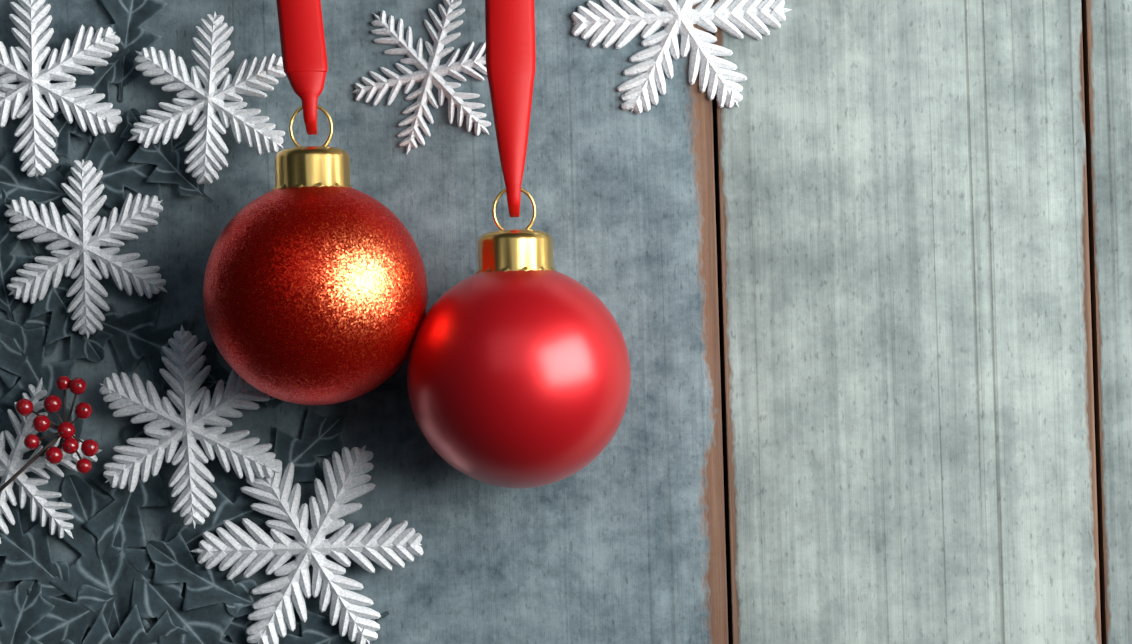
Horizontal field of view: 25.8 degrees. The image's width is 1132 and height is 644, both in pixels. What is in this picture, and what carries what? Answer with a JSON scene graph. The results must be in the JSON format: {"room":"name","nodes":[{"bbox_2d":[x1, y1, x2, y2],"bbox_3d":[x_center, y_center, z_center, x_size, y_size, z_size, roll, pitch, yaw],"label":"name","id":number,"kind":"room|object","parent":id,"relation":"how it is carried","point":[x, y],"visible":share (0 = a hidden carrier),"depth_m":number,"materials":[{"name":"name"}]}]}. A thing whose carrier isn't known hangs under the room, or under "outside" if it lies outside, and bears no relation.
{"room":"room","nodes":[
{"label":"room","id":0,"kind":"room"},
{"bbox_2d":[0,0,1131,643],"bbox_3d":[0.012,-0.004,0.791,0.586,0.018,0.440,-2,89,0],"label":"wooden planks","id":1,"kind":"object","parent":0,"point":[905,324],"depth_m":0.78,"materials":[{"name":"paint"}]},
{"bbox_2d":[0,188,34,322],"bbox_3d":[-0.179,-0.021,0.780,0.024,0.003,0.044,-2,89,0],"label":"leaf","id":2,"kind":"object","parent":1,"relation":"on","point":[10,264],"visible":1,"depth_m":0.78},
{"bbox_2d":[0,580,54,643],"bbox_3d":[-0.174,0.104,0.778,0.027,0.003,0.048,-2,89,0],"label":"leaf","id":3,"kind":"object","parent":1,"relation":"on","point":[22,612],"visible":1,"depth_m":0.78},
{"bbox_2d":[0,311,58,389],"bbox_3d":[-0.176,0.009,0.780,0.045,0.003,0.027,-2,89,0],"label":"leaf","id":4,"kind":"object","parent":1,"relation":"on","point":[8,327],"visible":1,"depth_m":0.78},
{"bbox_2d":[0,146,69,216],"bbox_3d":[-0.174,-0.044,0.781,0.046,0.003,0.024,-2,89,0],"label":"leaf","id":5,"kind":"object","parent":1,"relation":"on","point":[16,182],"visible":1,"depth_m":0.78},
{"bbox_2d":[0,494,76,601],"bbox_3d":[-0.174,0.071,0.779,0.042,0.003,0.039,-2,89,0],"label":"leaf","id":6,"kind":"object","parent":1,"relation":"on","point":[28,555],"visible":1,"depth_m":0.78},
{"bbox_2d":[0,320,85,445],"bbox_3d":[-0.167,0.022,0.779,0.031,0.003,0.045,-2,89,0],"label":"leaf","id":7,"kind":"object","parent":1,"relation":"on","point":[33,369],"visible":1,"depth_m":0.78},
{"bbox_2d":[0,378,101,543],"bbox_3d":[-0.174,0.045,0.774,0.058,0.004,0.055,-2,89,0],"label":"snowflake","id":8,"kind":"object","parent":1,"relation":"on","point":[12,463],"visible":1,"depth_m":0.77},
{"bbox_2d":[0,375,98,491],"bbox_3d":[-0.165,0.038,0.763,0.041,0.007,0.043,-2,89,0],"label":"berries","id":9,"kind":"object","parent":8,"relation":"on","point":[65,428],"visible":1,"depth_m":0.76,"materials":[{"name":"red plant"}]},
{"bbox_2d":[0,584,116,643],"bbox_3d":[-0.165,0.101,0.779,0.055,0.003,0.035,-2,89,0],"label":"leaf","id":10,"kind":"object","parent":1,"relation":"on","point":[61,621],"visible":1,"depth_m":0.78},
{"bbox_2d":[0,0,121,176],"bbox_3d":[-0.167,-0.076,0.775,0.055,0.004,0.061,-2,89,0],"label":"snowflake","id":11,"kind":"object","parent":1,"relation":"on","point":[33,37],"visible":1,"depth_m":0.78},
{"bbox_2d":[27,241,112,361],"bbox_3d":[-0.156,-0.006,0.779,0.027,0.003,0.039,-2,89,0],"label":"leaf","id":12,"kind":"object","parent":1,"relation":"on","point":[56,301],"visible":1,"depth_m":0.78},
{"bbox_2d":[4,160,166,338],"bbox_3d":[-0.151,-0.023,0.775,0.051,0.004,0.057,-2,89,0],"label":"snowflake","id":13,"kind":"object","parent":1,"relation":"on","point":[33,282],"visible":1,"depth_m":0.78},
{"bbox_2d":[44,48,129,158],"bbox_3d":[-0.153,-0.069,0.780,0.032,0.003,0.035,-2,89,0],"label":"leaf","id":14,"kind":"object","parent":1,"relation":"on","point":[99,79],"visible":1,"depth_m":0.78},
{"bbox_2d":[47,474,150,637],"bbox_3d":[-0.147,0.082,0.780,0.036,0.003,0.068,-2,89,0],"label":"leaf","id":15,"kind":"object","parent":1,"relation":"on","point":[111,572],"visible":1,"depth_m":0.78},
{"bbox_2d":[62,605,187,643],"bbox_3d":[-0.143,0.103,0.778,0.048,0.003,0.029,-2,89,0],"label":"leaf","id":16,"kind":"object","parent":1,"relation":"on","point":[131,630],"visible":1,"depth_m":0.78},
{"bbox_2d":[84,421,170,559],"bbox_3d":[-0.139,0.050,0.780,0.028,0.003,0.051,-2,89,0],"label":"leaf","id":17,"kind":"object","parent":1,"relation":"on","point":[150,491],"visible":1,"depth_m":0.78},
{"bbox_2d":[59,130,196,213],"bbox_3d":[-0.142,-0.049,0.781,0.052,0.003,0.032,-2,89,0],"label":"leaf","id":18,"kind":"object","parent":1,"relation":"on","point":[120,171],"visible":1,"depth_m":0.78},
{"bbox_2d":[92,0,166,101],"bbox_3d":[-0.138,-0.093,0.782,0.024,0.003,0.047,-2,89,0],"label":"leaf","id":19,"kind":"object","parent":1,"relation":"on","point":[130,17],"visible":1,"depth_m":0.78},
{"bbox_2d":[98,302,219,393],"bbox_3d":[-0.132,0.009,0.781,0.048,0.003,0.030,-2,89,0],"label":"leaf","id":20,"kind":"object","parent":1,"relation":"on","point":[135,337],"visible":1,"depth_m":0.78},
{"bbox_2d":[120,108,213,202],"bbox_3d":[-0.126,-0.052,0.779,0.029,0.003,0.031,-2,89,0],"label":"leaf","id":21,"kind":"object","parent":1,"relation":"on","point":[171,167],"visible":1,"depth_m":0.78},
{"bbox_2d":[123,559,242,643],"bbox_3d":[-0.117,0.098,0.779,0.045,0.003,0.049,-2,89,0],"label":"leaf","id":22,"kind":"object","parent":1,"relation":"on","point":[209,624],"visible":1,"depth_m":0.78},
{"bbox_2d":[99,325,279,528],"bbox_3d":[-0.117,0.033,0.770,0.056,0.004,0.064,-2,89,0],"label":"snowflake","id":23,"kind":"object","parent":1,"relation":"on","point":[184,362],"visible":0.92,"depth_m":0.77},
{"bbox_2d":[147,534,260,617],"bbox_3d":[-0.112,0.080,0.778,0.040,0.003,0.027,-2,89,0],"label":"leaf","id":24,"kind":"object","parent":1,"relation":"on","point":[173,560],"visible":1,"depth_m":0.78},
{"bbox_2d":[128,12,285,184],"bbox_3d":[-0.112,-0.070,0.771,0.051,0.004,0.054,-2,89,0],"label":"snowflake","id":25,"kind":"object","parent":1,"relation":"on","point":[206,158],"visible":1,"depth_m":0.77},
{"bbox_2d":[149,481,281,568],"bbox_3d":[-0.108,0.063,0.780,0.048,0.003,0.031,-2,89,0],"label":"leaf","id":26,"kind":"object","parent":1,"relation":"on","point":[238,510],"visible":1,"depth_m":0.78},
{"bbox_2d":[197,357,283,410],"bbox_3d":[-0.102,0.019,0.779,0.036,0.003,0.020,-2,89,0],"label":"leaf","id":27,"kind":"object","parent":1,"relation":"on","point":[217,372],"visible":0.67,"depth_m":0.78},
{"bbox_2d":[221,593,329,643],"bbox_3d":[-0.095,0.099,0.780,0.049,0.003,0.030,-2,89,0],"label":"leaf","id":28,"kind":"object","parent":1,"relation":"on","point":[235,632],"visible":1,"depth_m":0.78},
{"bbox_2d":[276,0,327,134],"bbox_3d":[-0.086,-0.130,0.756,0.013,0.020,0.146,-8,89,0],"label":"ribbon","id":29,"kind":"object","parent":1,"relation":"on","point":[303,48],"visible":1,"depth_m":0.75,"materials":[{"name":"red fabric"}]},
{"bbox_2d":[190,445,423,643],"bbox_3d":[-0.081,0.071,0.774,0.073,0.004,0.064,-2,89,0],"label":"snowflake","id":30,"kind":"object","parent":1,"relation":"on","point":[347,479],"visible":1,"depth_m":0.77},
{"bbox_2d":[274,409,344,481],"bbox_3d":[-0.085,0.042,0.781,0.033,0.003,0.030,-2,89,0],"label":"leaf","id":31,"kind":"object","parent":1,"relation":"on","point":[321,435],"visible":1,"depth_m":0.78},
{"bbox_2d":[203,105,427,404],"bbox_3d":[-0.076,-0.020,0.749,0.068,0.068,0.091,-2,89,0],"label":"bauble","id":32,"kind":"object","parent":1,"relation":"on","point":[315,290],"visible":1,"depth_m":0.72,"materials":[{"name":"red glass"}]},
{"bbox_2d":[278,610,388,643],"bbox_3d":[-0.076,0.102,0.779,0.042,0.003,0.026,-2,89,0],"label":"leaf","id":33,"kind":"object","parent":1,"relation":"on","point":[317,629],"visible":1,"depth_m":0.78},
{"bbox_2d":[351,0,490,154],"bbox_3d":[-0.042,-0.079,0.781,0.053,0.004,0.051,-2,89,0],"label":"snowflake","id":34,"kind":"object","parent":1,"relation":"on","point":[430,73],"visible":0.92,"depth_m":0.78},
{"bbox_2d":[485,0,535,216],"bbox_3d":[-0.018,-0.118,0.756,0.016,0.019,0.172,-2,89,0],"label":"ribbon","id":35,"kind":"object","parent":1,"relation":"on","point":[510,46],"visible":0.96,"depth_m":0.75,"materials":[{"name":"red fabric"}]},
{"bbox_2d":[407,188,630,488],"bbox_3d":[-0.015,0.005,0.749,0.068,0.068,0.091,-2,89,0],"label":"bauble","id":36,"kind":"object","parent":1,"relation":"on","point":[518,373],"visible":1,"depth_m":0.72,"materials":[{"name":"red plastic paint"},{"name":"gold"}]},
{"bbox_2d":[571,0,791,113],"bbox_3d":[0.037,-0.097,0.781,0.070,0.004,0.062,-2,89,0],"label":"snowflake","id":37,"kind":"object","parent":1,"relation":"on","point":[674,18],"visible":1,"depth_m":0.78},
{"bbox_2d":[710,32,728,643],"bbox_3d":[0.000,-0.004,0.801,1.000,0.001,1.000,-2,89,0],"label":"gap","id":38,"kind":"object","parent":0,"point":[720,370],"depth_m":0.80,"materials":[{"name":"black wood"}]}
]}

